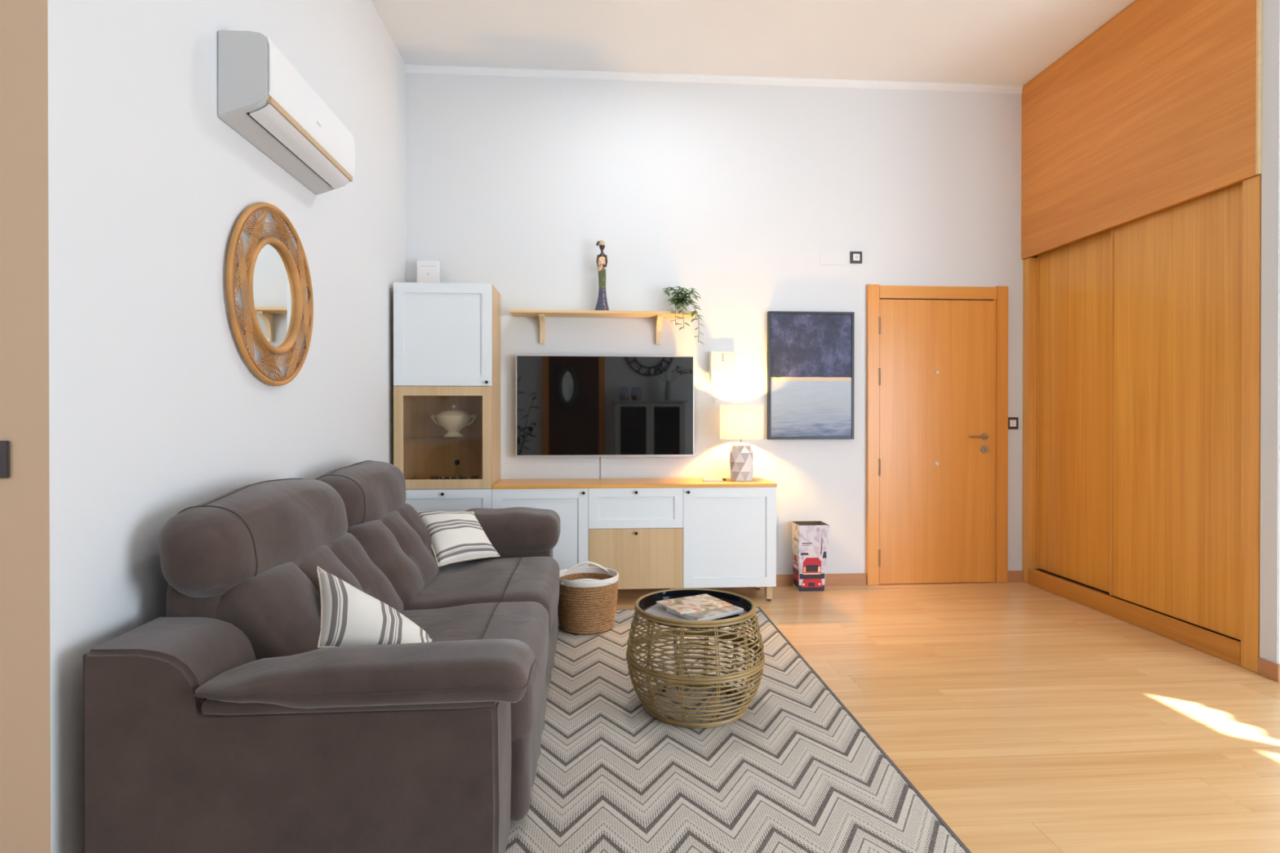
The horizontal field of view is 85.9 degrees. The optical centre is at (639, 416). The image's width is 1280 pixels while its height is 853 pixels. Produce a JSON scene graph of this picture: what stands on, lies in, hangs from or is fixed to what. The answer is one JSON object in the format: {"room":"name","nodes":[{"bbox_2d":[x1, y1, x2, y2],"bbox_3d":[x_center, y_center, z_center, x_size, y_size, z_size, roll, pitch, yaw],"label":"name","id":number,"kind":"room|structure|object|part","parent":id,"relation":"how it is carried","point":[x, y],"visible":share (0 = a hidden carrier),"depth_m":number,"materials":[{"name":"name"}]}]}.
{"room":"living room","nodes":[
{"label":"living room","id":0,"kind":"room"},
{"bbox_2d":[0,0,406,852],"bbox_3d":[-1.536,-0.526,3.122,0.120,3.680,3.070,0,0,-4],"label":"wall","id":1,"kind":"structure","parent":0,"point":[131,401],"depth_m":1.89,"materials":[{"name":"white paint"}]},
{"bbox_2d":[225,202,313,386],"bbox_3d":[-1.425,-0.472,2.690,0.027,0.703,0.703,0,0,-4],"label":"wall mirror","id":2,"kind":"object","parent":1,"relation":"attached to","point":[274,294],"visible":1,"depth_m":2.65,"materials":[{"name":"wicker"}]},
{"bbox_2d":[217,30,355,195],"bbox_3d":[-1.362,-1.157,2.731,0.175,0.293,0.835,0,0,-4],"label":"air conditioner","id":3,"kind":"object","parent":1,"relation":"attached to","point":[261,95],"visible":1,"depth_m":2.48,"materials":[{"name":"white plastic"}]},
{"bbox_3d":[-1.283,-1.191,2.736,0.016,0.198,0.827,0,0,-4],"label":"panel","id":4,"kind":"part","parent":3,"relation":"part of","materials":[{"name":"white plastic"}]},
{"bbox_2d":[405,73,1037,574],"bbox_3d":[0.898,-0.533,4.888,5.218,3.680,0.120,0,0,-4],"label":"wall","id":5,"kind":"structure","parent":0,"point":[731,194],"depth_m":4.80,"materials":[{"name":"white paint"}]},
{"bbox_2d":[600,457,602,478],"bbox_3d":[-0.264,0.350,4.745,0.012,0.150,0.011,0,0,-4],"label":"cable cover","id":6,"kind":"object","parent":5,"relation":"attached to","point":[601,457],"visible":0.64,"depth_m":4.74,"materials":[{"name":"white paint"}]},
{"bbox_2d":[509,309,697,344],"bbox_3d":[-0.241,-0.603,4.648,1.245,0.205,0.199,0,0,-4],"label":"wall shelf","id":7,"kind":"object","parent":5,"relation":"attached to","point":[659,316],"visible":0.98,"depth_m":4.61,"materials":[{"name":"brown wood"}]},
{"bbox_2d":[595,240,608,310],"bbox_3d":[-0.256,-0.947,4.635,0.108,0.483,0.078,0,0,-4],"label":"figurine","id":8,"kind":"object","parent":7,"relation":"on","point":[602,259],"visible":0.95,"depth_m":4.62,"materials":[{"name":"multicoloured ceramic"}]},
{"bbox_3d":[-0.275,-1.048,4.622,0.023,0.084,0.041,0,0,-40],"label":"arm","id":9,"kind":"part","parent":8,"relation":"part of","materials":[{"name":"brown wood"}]},
{"bbox_3d":[-0.235,-1.048,4.625,0.023,0.084,0.041,0,0,32],"label":"arm","id":10,"kind":"part","parent":8,"relation":"part of","materials":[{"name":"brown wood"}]},
{"bbox_2d":[662,286,703,344],"bbox_3d":[0.285,-0.680,4.628,0.274,0.410,0.222,0,0,-4],"label":"trailing plant","id":11,"kind":"object","parent":7,"relation":"on","point":[678,301],"visible":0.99,"depth_m":4.64,"materials":[{"name":"green plant"}]},
{"bbox_3d":[0.280,-0.736,4.684,0.072,0.059,0.071,0,0,-4],"label":"pot","id":12,"kind":"part","parent":11,"relation":"part of","materials":[{"name":"white ceramic"}]},
{"bbox_2d":[515,355,693,457],"bbox_3d":[-0.235,-0.070,4.711,1.209,0.695,0.079,0,0,-4],"label":"television","id":13,"kind":"object","parent":5,"relation":"attached to","point":[567,406],"visible":1,"depth_m":4.67,"materials":[{"name":"black plastic"}]},
{"bbox_2d":[405,64,1022,93],"bbox_3d":[0.588,-2.348,4.789,4.348,0.050,0.018,0,0,-4],"label":"trim","id":14,"kind":"structure","parent":5,"relation":"attached to","point":[410,68],"depth_m":4.78,"materials":[{"name":"white paint"}]},
{"bbox_2d":[709,351,736,404],"bbox_3d":[0.575,-0.269,4.775,0.189,0.368,0.061,0,0,-4],"label":"intercom","id":15,"kind":"object","parent":5,"relation":"attached to","point":[722,365],"visible":1,"depth_m":4.77,"materials":[{"name":"beige plastic"}]},
{"bbox_3d":[0.511,-0.163,4.770,0.037,0.156,0.017,0,0,-33],"label":"cord","id":16,"kind":"part","parent":15,"relation":"part of","materials":[{"name":"beige plastic"}]},
{"bbox_2d":[777,471,823,567],"bbox_3d":[1.134,0.722,4.847,0.325,0.670,0.004,0,0,-4],"label":"cover plate","id":17,"kind":"object","parent":5,"relation":"attached to","point":[800,494],"visible":0.76,"depth_m":4.84,"materials":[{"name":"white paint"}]},
{"bbox_2d":[767,311,854,439],"bbox_3d":[1.197,-0.289,4.826,0.609,0.892,0.044,0,0,-4],"label":"picture","id":18,"kind":"object","parent":5,"relation":"attached to","point":[811,355],"visible":1,"depth_m":4.81,"materials":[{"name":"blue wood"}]},
{"bbox_2d":[820,244,846,265],"bbox_3d":[1.366,-1.143,4.855,0.190,0.140,0.004,0,0,-4],"label":"cover plate","id":19,"kind":"object","parent":5,"relation":"attached to","point":[836,255],"visible":1,"depth_m":4.85,"materials":[{"name":"white paint"}]},
{"bbox_2d":[849,251,862,263],"bbox_3d":[1.528,-1.127,4.860,0.085,0.084,0.016,0,0,-4],"label":"wall switch","id":20,"kind":"object","parent":5,"relation":"attached to","point":[855,257],"visible":1,"depth_m":4.86,"materials":[{"name":"grey plastic"}]},
{"bbox_2d":[776,570,1022,586],"bbox_3d":[0.588,1.148,4.806,4.348,0.078,0.014,0,0,-4],"label":"baseboard","id":21,"kind":"structure","parent":5,"relation":"attached to","point":[1012,575],"depth_m":4.86,"materials":[{"name":"brown wood"}]},
{"bbox_2d":[866,284,1008,585],"bbox_3d":[2.120,0.126,4.874,1.029,2.121,0.080,0,0,-4],"label":"door","id":22,"kind":"structure","parent":5,"relation":"in","point":[937,357],"depth_m":4.89,"materials":[{"name":"brown wood"}]},
{"bbox_3d":[1.647,0.126,4.867,0.084,2.121,0.030,0,0,-4],"label":"casing","id":23,"kind":"part","parent":22,"relation":"part of","materials":[{"name":"brown wood"}]},
{"bbox_3d":[2.119,-0.884,4.896,0.862,0.089,0.026,0,0,-4],"label":"casing","id":24,"kind":"part","parent":22,"relation":"part of","materials":[{"name":"brown wood"}]},
{"bbox_3d":[2.405,0.142,4.879,0.130,0.017,0.052,0,0,-4],"label":"handle","id":25,"kind":"part","parent":22,"relation":"part of","materials":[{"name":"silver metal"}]},
{"bbox_3d":[2.591,0.126,4.931,0.083,2.121,0.030,0,0,-4],"label":"casing","id":26,"kind":"part","parent":22,"relation":"part of","materials":[{"name":"brown wood"}]},
{"bbox_2d":[1008,417,1017,429],"bbox_3d":[2.678,0.045,4.944,0.085,0.086,0.014,0,0,-4],"label":"wall switch","id":27,"kind":"object","parent":5,"relation":"attached to","point":[1012,421],"visible":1,"depth_m":4.94,"materials":[{"name":"grey plastic"}]},
{"bbox_2d":[370,0,1135,85],"bbox_3d":[0.515,-2.418,1.256,7.840,0.120,7.297,0,0,-4],"label":"ceiling","id":28,"kind":"structure","parent":0,"point":[969,42],"depth_m":4.25,"materials":[{"name":"white paint"}]},
{"bbox_2d":[615,582,1279,852],"bbox_3d":[0.515,1.262,1.272,7.600,0.120,7.057,0,0,-4],"label":"floor","id":29,"kind":"structure","parent":0,"point":[1030,718],"depth_m":2.77,"materials":[{"name":"brown wood"}]},
{"bbox_2d":[83,460,560,852],"bbox_3d":[-0.885,0.706,2.781,1.077,0.979,2.400,0,0,-4],"label":"sofa","id":30,"kind":"object","parent":29,"relation":"on","point":[219,723],"visible":0.88,"depth_m":1.66,"materials":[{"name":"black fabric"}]},
{"bbox_3d":[-1.292,0.786,2.762,0.170,0.750,1.760,0,0,-4],"label":"frame","id":31,"kind":"part","parent":30,"relation":"part of","materials":[{"name":"fabric"}]},
{"bbox_3d":[-0.832,0.854,1.771,0.962,0.622,0.280,0,0,-4],"label":"arm panel","id":32,"kind":"part","parent":30,"relation":"part of","materials":[{"name":"fabric"}]},
{"bbox_2d":[216,532,403,660],"bbox_3d":[-1.090,0.661,2.338,0.381,0.421,0.870,0,0,-4],"label":"cushion","id":33,"kind":"object","parent":30,"relation":"on","point":[276,605],"depth_m":2.00,"materials":[{"name":"fabric"}]},
{"bbox_2d":[195,638,534,708],"bbox_3d":[-0.667,0.650,1.759,0.770,0.134,0.310,0,0,-4],"label":"armrest","id":34,"kind":"object","parent":30,"relation":"on","point":[479,673],"depth_m":1.63,"materials":[{"name":"fabric"}]},
{"bbox_2d":[316,565,431,648],"bbox_3d":[-0.814,0.603,2.112,0.420,0.258,0.246,0,0,-4],"label":"cushion","id":35,"kind":"object","parent":30,"relation":"on","point":[350,616],"visible":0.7,"depth_m":2.05,"materials":[{"name":"fabric"}]},
{"bbox_2d":[346,503,446,608],"bbox_3d":[-1.150,0.658,3.214,0.381,0.421,0.862,0,0,-4],"label":"cushion","id":36,"kind":"object","parent":30,"relation":"on","point":[396,540],"depth_m":2.98,"materials":[{"name":"fabric"}]},
{"bbox_2d":[416,511,500,567],"bbox_3d":[-0.970,0.608,3.550,0.349,0.236,0.356,0,0,-45],"label":"cushion","id":37,"kind":"object","parent":30,"relation":"on","point":[456,536],"visible":0.93,"depth_m":3.48,"materials":[{"name":"fabric"}]},
{"bbox_2d":[400,601,548,741],"bbox_3d":[-0.671,0.845,2.367,0.684,0.226,0.878,0,0,-4],"label":"seat cushion","id":38,"kind":"object","parent":30,"relation":"on","point":[526,622],"depth_m":2.42,"materials":[{"name":"fabric"}]},
{"bbox_2d":[403,556,559,636],"bbox_3d":[-0.731,0.840,3.243,0.684,0.227,0.870,0,0,-4],"label":"seat cushion","id":39,"kind":"object","parent":30,"relation":"on","point":[495,579],"depth_m":3.06,"materials":[{"name":"fabric"}]},
{"bbox_3d":[-0.971,0.846,3.806,0.962,0.622,0.280,0,0,-4],"label":"arm panel","id":40,"kind":"part","parent":30,"relation":"part of","materials":[{"name":"fabric"}]},
{"bbox_2d":[466,506,560,552],"bbox_3d":[-0.738,0.629,3.821,0.580,0.230,0.336,0,0,-4],"label":"armrest","id":41,"kind":"object","parent":30,"relation":"on","point":[515,529],"depth_m":3.67,"materials":[{"name":"fabric"}]},
{"bbox_2d":[393,282,501,511],"bbox_3d":[-1.235,0.178,4.461,0.600,2.019,0.438,0,0,-4],"label":"tall cabinet","id":42,"kind":"object","parent":29,"relation":"on","point":[446,336],"visible":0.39,"depth_m":4.28,"materials":[{"name":"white wood"}]},
{"bbox_3d":[-1.527,0.129,4.462,0.018,1.920,0.396,0,0,-4],"label":"panel","id":43,"kind":"part","parent":42,"relation":"part of","materials":[{"name":"brown wood"}]},
{"bbox_2d":[416,260,439,282],"bbox_3d":[-1.409,-0.935,4.574,0.145,0.204,0.037,0,0,-4],"label":"box","id":44,"kind":"object","parent":42,"relation":"on","point":[427,271],"visible":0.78,"depth_m":4.56,"materials":[{"name":"white plastic"}]},
{"bbox_3d":[-1.222,-0.512,4.271,0.598,0.637,0.019,0,0,-4],"label":"door","id":45,"kind":"part","parent":42,"relation":"part of","materials":[{"name":"white paint"}]},
{"bbox_3d":[-1.222,0.128,4.274,0.598,0.636,0.019,0,0,-4],"label":"glass door","id":46,"kind":"part","parent":42,"relation":"part of","materials":[{"name":"brown wood"}]},
{"bbox_2d":[404,435,482,439],"bbox_3d":[-1.237,0.134,4.492,0.564,0.006,0.356,0,0,-4],"label":"glass shelf","id":47,"kind":"object","parent":42,"relation":"attached to","point":[405,437],"depth_m":4.47,"materials":[{"name":"clear glass"}]},
{"bbox_3d":[-1.250,0.128,4.674,0.564,1.920,0.006,0,0,-4],"label":"panel","id":48,"kind":"part","parent":42,"relation":"part of","materials":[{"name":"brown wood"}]},
{"bbox_3d":[-1.222,0.579,4.276,0.598,0.257,0.019,0,0,-4],"label":"drawer","id":49,"kind":"part","parent":42,"relation":"part of","materials":[{"name":"white paint"}]},
{"bbox_2d":[430,404,476,436],"bbox_3d":[-1.214,0.024,4.485,0.224,0.209,0.224,0,0,39],"label":"soup tureen","id":50,"kind":"object","parent":42,"relation":"on","point":[453,421],"visible":1,"depth_m":4.42,"materials":[{"name":"white ceramic"}]},
{"bbox_3d":[-1.330,0.022,4.477,0.068,0.074,0.018,0,0,-4],"label":"handle","id":51,"kind":"part","parent":50,"relation":"part of","materials":[{"name":"white ceramic"}]},
{"bbox_3d":[-1.214,-0.029,4.484,0.216,0.039,0.216,0,0,-4],"label":"lid","id":52,"kind":"part","parent":50,"relation":"part of","materials":[{"name":"white ceramic"}]},
{"bbox_3d":[-1.099,0.022,4.492,0.068,0.074,0.018,0,0,-4],"label":"handle","id":53,"kind":"part","parent":50,"relation":"part of","materials":[{"name":"white ceramic"}]},
{"bbox_2d":[453,459,463,478],"bbox_3d":[-1.195,0.357,4.497,0.086,0.157,0.086,0,0,-4],"label":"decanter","id":54,"kind":"object","parent":42,"relation":"on","point":[456,462],"visible":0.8,"depth_m":4.49,"materials":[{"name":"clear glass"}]},
{"bbox_3d":[-0.946,0.128,4.502,0.018,1.920,0.396,0,0,-4],"label":"panel","id":55,"kind":"part","parent":42,"relation":"part of","materials":[{"name":"brown wood"}]},
{"bbox_2d":[492,488,588,570],"bbox_3d":[-0.636,0.819,4.505,0.599,0.738,0.438,0,0,-4],"label":"base cabinet","id":56,"kind":"object","parent":29,"relation":"on","point":[571,504],"visible":0.36,"depth_m":4.33,"materials":[{"name":"white paint"}]},
{"bbox_2d":[492,477,777,488],"bbox_3d":[-0.035,0.437,4.555,1.803,0.022,0.423,0,0,-4],"label":"countertop","id":57,"kind":"structure","parent":56,"relation":"on","point":[697,482],"depth_m":4.40,"materials":[{"name":"brown wood"}]},
{"bbox_2d":[702,478,723,481],"bbox_3d":[0.480,0.417,4.547,0.130,0.018,0.040,0,0,-4],"label":"remote control","id":58,"kind":"object","parent":57,"relation":"on","point":[704,479],"visible":1,"depth_m":4.53,"materials":[{"name":"white plastic"}]},
{"bbox_2d":[720,404,763,480],"bbox_3d":[0.697,0.173,4.645,0.317,0.503,0.315,0,0,-4],"label":"table lamp","id":59,"kind":"object","parent":57,"relation":"on","point":[737,422],"visible":1,"depth_m":4.54,"materials":[{"name":"white ceramic"}]},
{"bbox_3d":[0.683,0.035,4.630,0.288,0.226,0.288,0,0,-4],"label":"lamp shade","id":60,"kind":"part","parent":59,"relation":"part of","materials":[{"name":"fabric"}]},
{"bbox_2d":[588,487,683,589],"bbox_3d":[-0.038,0.819,4.546,0.599,0.738,0.438,0,0,-4],"label":"base cabinet","id":61,"kind":"object","parent":29,"relation":"on","point":[637,534],"visible":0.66,"depth_m":4.35,"materials":[{"name":"white paint"}]},
{"bbox_3d":[-0.025,0.898,4.359,0.598,0.381,0.019,0,0,-4],"label":"flap door","id":62,"kind":"part","parent":61,"relation":"part of","materials":[{"name":"brown wood"}]},
{"bbox_3d":[-0.025,0.577,4.357,0.598,0.254,0.019,0,0,-4],"label":"drawer","id":63,"kind":"part","parent":61,"relation":"part of","materials":[{"name":"white paint"}]},
{"bbox_2d":[683,487,776,600],"bbox_3d":[0.561,0.818,4.587,0.599,0.738,0.438,0,0,-4],"label":"base cabinet","id":64,"kind":"object","parent":29,"relation":"on","point":[730,533],"visible":0.91,"depth_m":4.40,"materials":[{"name":"white paint"}]},
{"bbox_3d":[0.834,1.133,4.459,0.040,0.088,0.040,0,0,-4],"label":"leg","id":65,"kind":"part","parent":64,"relation":"part of","materials":[{"name":"brown wood"}]},
{"bbox_2d":[505,606,971,852],"bbox_3d":[0.017,1.192,2.672,1.670,0.008,3.108,0,0,-4],"label":"rug","id":66,"kind":"object","parent":29,"relation":"on","point":[797,772],"visible":0.55,"depth_m":2.30,"materials":[{"name":"beige carpet"}]},
{"bbox_2d":[557,561,618,634],"bbox_3d":[-0.300,1.013,3.878,0.360,0.337,0.360,0,0,-4],"label":"basket","id":67,"kind":"object","parent":66,"relation":"on","point":[588,595],"visible":0.88,"depth_m":3.74,"materials":[{"name":"brown wicker"}]},
{"bbox_3d":[-0.291,0.897,3.747,0.276,0.038,0.045,0,0,-4],"label":"handle","id":68,"kind":"part","parent":67,"relation":"part of","materials":[{"name":"white fabric"}]},
{"bbox_3d":[-0.309,0.879,4.008,0.278,0.070,0.044,0,0,-4],"label":"handle","id":69,"kind":"part","parent":67,"relation":"part of","materials":[{"name":"white fabric"}]},
{"bbox_3d":[-0.300,0.932,3.878,0.360,0.100,0.360,0,0,-4],"label":"white trim","id":70,"kind":"part","parent":67,"relation":"part of","materials":[{"name":"white fabric"}]},
{"bbox_2d":[626,588,764,728],"bbox_3d":[0.226,0.976,2.826,0.565,0.423,0.565,0,0,-7],"label":"table","id":71,"kind":"object","parent":66,"relation":"on","point":[646,602],"visible":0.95,"depth_m":2.64,"materials":[{"name":"brown wicker"}]},
{"bbox_2d":[637,603,688,620],"bbox_3d":[0.155,0.790,2.760,0.270,0.006,0.200,0,0,26],"label":"magazine","id":72,"kind":"object","parent":71,"relation":"on","point":[658,610],"visible":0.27,"depth_m":2.77,"materials":[{"name":"white paper"}]},
{"bbox_2d":[665,604,743,620],"bbox_3d":[0.260,0.778,2.772,0.240,0.017,0.200,0,0,-35],"label":"book","id":73,"kind":"object","parent":72,"relation":"on","point":[713,614],"visible":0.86,"depth_m":2.70,"materials":[{"name":"white paper"}]},
{"bbox_2d":[656,594,732,614],"bbox_3d":[0.221,0.765,2.820,0.250,0.006,0.191,0,0,-29],"label":"magazine","id":74,"kind":"object","parent":73,"relation":"on","point":[695,603],"visible":1,"depth_m":2.81,"materials":[{"name":"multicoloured paper"}]},
{"bbox_2d":[638,590,752,629],"bbox_3d":[0.226,0.784,2.825,0.466,0.030,0.466,0,0,-4],"label":"tray","id":75,"kind":"object","parent":71,"relation":"on","point":[646,602],"depth_m":2.73,"materials":[{"name":"black"}]},
{"bbox_2d":[791,520,829,591],"bbox_3d":[1.172,0.959,4.741,0.210,0.454,0.180,0,0,-4],"label":"waste bin","id":76,"kind":"object","parent":29,"relation":"on","point":[810,539],"visible":1,"depth_m":4.67,"materials":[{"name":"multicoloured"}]},
{"bbox_3d":[1.074,0.959,4.735,0.014,0.454,0.180,0,0,-4],"label":"panel","id":77,"kind":"part","parent":76,"relation":"part of","materials":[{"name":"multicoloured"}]},
{"bbox_2d":[792,567,799,575],"bbox_3d":[1.074,1.064,4.740,0.002,0.027,0.136,0,0,-4],"label":"print","id":78,"kind":"object","parent":76,"relation":"on","point":[795,570],"depth_m":4.74},
{"bbox_2d":[793,571,798,581],"bbox_3d":[1.075,1.100,4.745,0.002,0.045,0.125,0,0,-4],"label":"print","id":79,"kind":"object","parent":76,"relation":"attached to","point":[795,573],"depth_m":4.74},
{"bbox_2d":[793,577,798,587],"bbox_3d":[1.076,1.146,4.744,0.002,0.045,0.125,0,0,-4],"label":"print","id":80,"kind":"object","parent":76,"relation":"attached to","point":[795,580],"depth_m":4.74},
{"bbox_3d":[1.166,0.959,4.822,0.210,0.454,0.018,0,0,-4],"label":"panel","id":81,"kind":"part","parent":76,"relation":"part of","materials":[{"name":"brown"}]},
{"bbox_2d":[808,582,814,586],"bbox_3d":[1.168,1.141,4.682,0.047,0.027,0.003,0,0,-4],"label":"print","id":82,"kind":"object","parent":76,"relation":"attached to","point":[810,584],"depth_m":4.68},
{"bbox_2d":[805,564,817,571],"bbox_3d":[1.168,1.028,4.673,0.083,0.046,0.005,0,0,-4],"label":"print","id":83,"kind":"object","parent":76,"relation":"attached to","point":[808,567],"depth_m":4.67},
{"bbox_2d":[802,560,821,573],"bbox_3d":[1.168,1.020,4.673,0.127,0.084,0.007,0,0,-4],"label":"print","id":84,"kind":"object","parent":76,"relation":"attached to","point":[808,566],"depth_m":4.67},
{"bbox_2d":[803,573,820,574],"bbox_3d":[1.167,1.066,4.676,0.118,0.009,0.002,0,0,-4],"label":"print","id":85,"kind":"object","parent":76,"relation":"on","point":[803,573],"depth_m":4.68,"materials":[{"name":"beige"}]},
{"bbox_2d":[801,578,822,587],"bbox_3d":[1.171,1.131,4.682,0.145,0.057,0.005,0,0,-4],"label":"print","id":86,"kind":"object","parent":76,"relation":"attached to","point":[806,583],"depth_m":4.68},
{"bbox_2d":[799,585,824,591],"bbox_3d":[1.169,1.166,4.684,0.178,0.041,0.004,0,0,-4],"label":"print","id":87,"kind":"object","parent":76,"relation":"attached to","point":[802,588],"depth_m":4.68},
{"bbox_2d":[804,557,820,560],"bbox_3d":[1.169,0.967,4.668,0.115,0.023,0.003,0,0,-4],"label":"print","id":88,"kind":"object","parent":76,"relation":"attached to","point":[805,558],"depth_m":4.67},
{"bbox_2d":[799,573,825,579],"bbox_3d":[1.171,1.085,4.678,0.177,0.036,0.004,0,0,-4],"label":"print","id":89,"kind":"object","parent":76,"relation":"attached to","point":[802,576],"depth_m":4.68},
{"bbox_3d":[1.177,0.960,4.670,0.210,0.454,0.038,0,0,-4],"label":"panel","id":90,"kind":"part","parent":76,"relation":"part of","materials":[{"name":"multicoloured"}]},
{"bbox_2d":[818,528,821,554],"bbox_3d":[1.220,0.844,4.662,0.007,0.177,0.018,0,0,-27],"label":"print","id":91,"kind":"object","parent":76,"relation":"attached to","point":[820,530],"depth_m":4.66,"materials":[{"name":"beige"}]},
{"bbox_2d":[822,551,826,558],"bbox_3d":[1.253,0.937,4.672,0.029,0.046,0.004,0,0,-4],"label":"print","id":92,"kind":"object","parent":76,"relation":"attached to","point":[824,553],"depth_m":4.67},
{"bbox_2d":[1021,0,1262,672],"bbox_3d":[2.866,-0.589,4.074,0.131,3.557,1.770,0,0,-4],"label":"wardrobe","id":93,"kind":"object","parent":29,"relation":"on","point":[1141,143],"visible":0.97,"depth_m":3.85,"materials":[{"name":"brown wood"}]},
{"bbox_3d":[2.865,-0.068,4.500,0.018,2.288,0.788,0,0,-4],"label":"sliding door","id":94,"kind":"part","parent":93,"relation":"part of","materials":[{"name":"brown wood"}]},
{"bbox_3d":[2.815,-1.749,4.072,0.026,1.238,1.757,0,0,-4],"label":"panel","id":95,"kind":"part","parent":93,"relation":"part of","materials":[{"name":"brown wood"}]},
{"bbox_3d":[2.888,-0.064,3.718,0.018,2.288,0.856,0,0,-4],"label":"sliding door","id":96,"kind":"part","parent":93,"relation":"part of","materials":[{"name":"brown wood"}]},
{"bbox_2d":[1259,0,1279,664],"bbox_3d":[3.594,-0.526,3.196,1.432,3.680,0.090,0,0,-4],"label":"wall","id":97,"kind":"structure","parent":0,"point":[1269,543],"depth_m":3.15,"materials":[{"name":"white paint"}]},
{"bbox_2d":[1257,657,1279,682],"bbox_3d":[2.874,1.155,3.144,0.014,0.078,0.099,0,0,-4],"label":"baseboard","id":98,"kind":"structure","parent":97,"relation":"attached to","point":[1266,668],"depth_m":3.14,"materials":[{"name":"brown wood"}]},
{"bbox_3d":[-2.463,-0.519,1.580,1.941,3.680,0.120,0,0,-4],"label":"wall","id":99,"kind":"structure","parent":0,"visible":0},
{"bbox_2d":[0,440,9,478],"bbox_3d":[-1.497,0.098,1.582,0.084,0.086,0.014,0,0,-4],"label":"wall switch","id":100,"kind":"object","parent":99,"relation":"attached to","point":[4,445],"visible":1,"depth_m":1.58,"materials":[{"name":"grey plastic"}]}
]}

